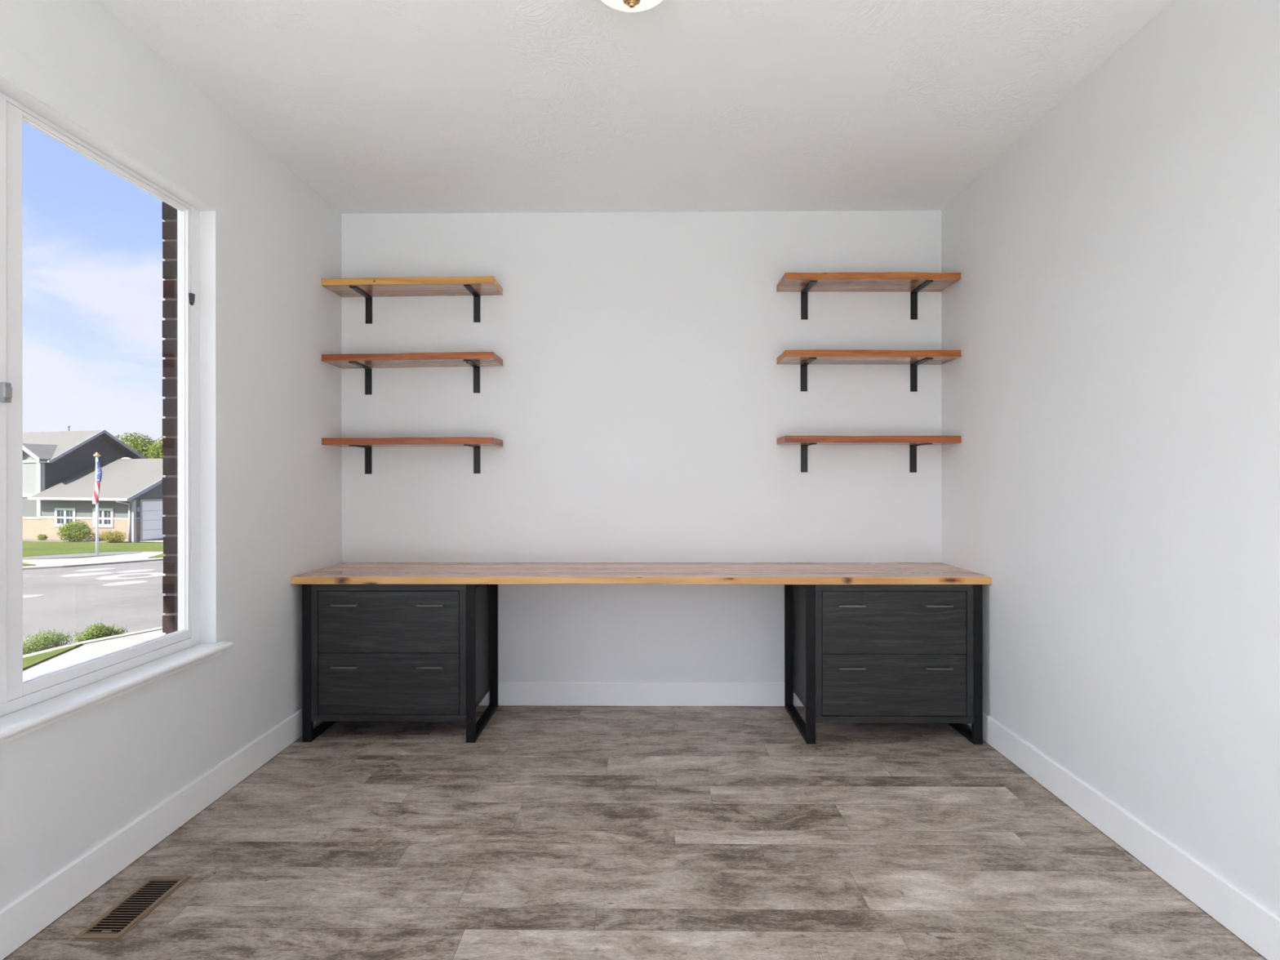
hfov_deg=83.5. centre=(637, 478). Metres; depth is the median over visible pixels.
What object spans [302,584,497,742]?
file cabinet
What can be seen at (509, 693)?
baseboard
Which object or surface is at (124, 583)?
road marking
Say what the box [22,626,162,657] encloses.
curb
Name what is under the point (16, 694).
window
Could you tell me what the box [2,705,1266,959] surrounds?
floor
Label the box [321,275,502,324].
wall shelf
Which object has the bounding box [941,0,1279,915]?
wall
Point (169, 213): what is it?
wall
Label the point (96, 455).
flagpole
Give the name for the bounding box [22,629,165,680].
sidewalk
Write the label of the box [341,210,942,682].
wall
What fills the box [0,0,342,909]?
wall
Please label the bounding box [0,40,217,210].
trim
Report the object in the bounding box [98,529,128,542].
shrub
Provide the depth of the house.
43.45 m
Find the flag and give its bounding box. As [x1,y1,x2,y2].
[92,461,102,503]
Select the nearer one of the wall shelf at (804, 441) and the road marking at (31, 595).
the wall shelf at (804, 441)
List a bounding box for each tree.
[115,432,159,458]
[147,435,165,458]
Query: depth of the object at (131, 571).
22.80 m
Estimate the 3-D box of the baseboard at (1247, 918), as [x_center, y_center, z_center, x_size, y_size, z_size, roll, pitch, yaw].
[1.657,1.201,1.363,0.012,0.129,5.265,0,0,1]
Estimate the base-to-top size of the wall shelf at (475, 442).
0.192 m
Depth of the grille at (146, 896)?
2.12 m
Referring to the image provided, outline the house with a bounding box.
[22,426,165,542]
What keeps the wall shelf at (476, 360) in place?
attached to the wall at (639, 402)
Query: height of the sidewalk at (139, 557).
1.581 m
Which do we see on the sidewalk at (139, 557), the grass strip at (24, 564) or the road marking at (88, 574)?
the grass strip at (24, 564)
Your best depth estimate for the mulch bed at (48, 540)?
41.93 m
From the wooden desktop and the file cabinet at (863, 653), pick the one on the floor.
the file cabinet at (863, 653)
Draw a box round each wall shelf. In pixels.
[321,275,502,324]
[321,351,502,394]
[321,436,502,474]
[776,271,960,319]
[776,349,960,391]
[777,435,961,472]
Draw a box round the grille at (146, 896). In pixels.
[86,880,178,933]
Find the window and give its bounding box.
[0,92,233,745]
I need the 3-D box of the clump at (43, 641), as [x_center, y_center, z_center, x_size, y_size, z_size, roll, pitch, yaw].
[-8.290,2.254,9.920,0.369,0.364,1.043,0,0,1]
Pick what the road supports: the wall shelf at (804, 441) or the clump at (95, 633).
the clump at (95, 633)
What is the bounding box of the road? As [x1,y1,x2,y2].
[22,541,165,654]
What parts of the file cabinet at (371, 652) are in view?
leg, panel, floor rail, handle, handle, panel, drawer, drawer, panel, handle, handle, leg, panel, floor rail, leg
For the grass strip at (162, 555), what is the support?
on the sidewalk at (139, 557)
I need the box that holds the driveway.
[139,539,163,542]
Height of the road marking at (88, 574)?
0.065 m
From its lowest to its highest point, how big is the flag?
1.748 m
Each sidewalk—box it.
[22,551,163,569]
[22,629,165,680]
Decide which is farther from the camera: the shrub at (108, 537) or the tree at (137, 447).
the tree at (137, 447)
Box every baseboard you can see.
[0,708,320,959]
[478,681,803,706]
[962,711,1279,959]
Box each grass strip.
[22,563,36,566]
[22,643,82,670]
[147,553,165,558]
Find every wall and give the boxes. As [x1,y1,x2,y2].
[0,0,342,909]
[162,201,177,635]
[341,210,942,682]
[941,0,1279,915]
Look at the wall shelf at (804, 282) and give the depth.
3.83 m
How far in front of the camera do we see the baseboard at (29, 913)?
2.35 m
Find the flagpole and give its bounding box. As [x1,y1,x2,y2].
[93,452,100,555]
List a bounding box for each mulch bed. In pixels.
[22,539,132,542]
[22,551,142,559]
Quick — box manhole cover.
[117,573,151,577]
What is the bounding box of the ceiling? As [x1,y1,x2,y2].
[96,0,1172,213]
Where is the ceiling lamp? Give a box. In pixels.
[600,0,662,12]
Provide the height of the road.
7.410 m
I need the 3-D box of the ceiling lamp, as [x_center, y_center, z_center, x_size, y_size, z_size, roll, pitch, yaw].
[-0.016,-1.423,2.060,0.282,0.138,0.282,0,0,1]
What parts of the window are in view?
sliding sash, sill, exterior casing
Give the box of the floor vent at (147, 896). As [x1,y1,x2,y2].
[71,875,191,941]
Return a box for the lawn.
[22,541,163,559]
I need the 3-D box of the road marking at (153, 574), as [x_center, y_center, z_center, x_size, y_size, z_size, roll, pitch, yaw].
[-14.846,2.866,21.185,1.619,0.093,2.200,0,0,1]
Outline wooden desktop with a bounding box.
[290,562,991,584]
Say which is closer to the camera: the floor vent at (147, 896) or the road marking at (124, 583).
the floor vent at (147, 896)
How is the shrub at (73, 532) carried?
on the mulch bed at (48, 540)
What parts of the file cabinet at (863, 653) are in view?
leg, floor rail, panel, leg, handle, handle, panel, drawer, panel, drawer, handle, handle, floor rail, panel, leg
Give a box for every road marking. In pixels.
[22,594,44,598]
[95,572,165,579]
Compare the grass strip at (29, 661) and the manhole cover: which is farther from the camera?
the manhole cover
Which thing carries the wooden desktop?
on the file cabinet at (371, 652)
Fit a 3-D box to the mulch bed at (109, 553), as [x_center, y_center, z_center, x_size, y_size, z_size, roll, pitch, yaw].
[-22.833,3.146,29.584,2.288,0.198,4.675,0,0,15]
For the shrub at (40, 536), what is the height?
0.425 m
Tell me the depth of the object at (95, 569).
23.41 m
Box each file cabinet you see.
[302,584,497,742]
[784,584,982,744]
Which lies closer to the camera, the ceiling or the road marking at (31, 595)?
the ceiling
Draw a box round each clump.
[22,628,73,655]
[72,620,128,642]
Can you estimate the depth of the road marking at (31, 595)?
16.35 m
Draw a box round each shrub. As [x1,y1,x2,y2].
[36,533,48,540]
[56,520,94,542]
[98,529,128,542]
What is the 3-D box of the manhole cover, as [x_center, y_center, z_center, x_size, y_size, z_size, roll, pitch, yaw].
[-14.836,2.860,21.185,0.720,0.046,1.000,0,0,1]
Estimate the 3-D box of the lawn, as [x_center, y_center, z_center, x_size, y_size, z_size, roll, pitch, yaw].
[-46.374,3.229,30.425,56.500,1.302,31.701,0,0,1]

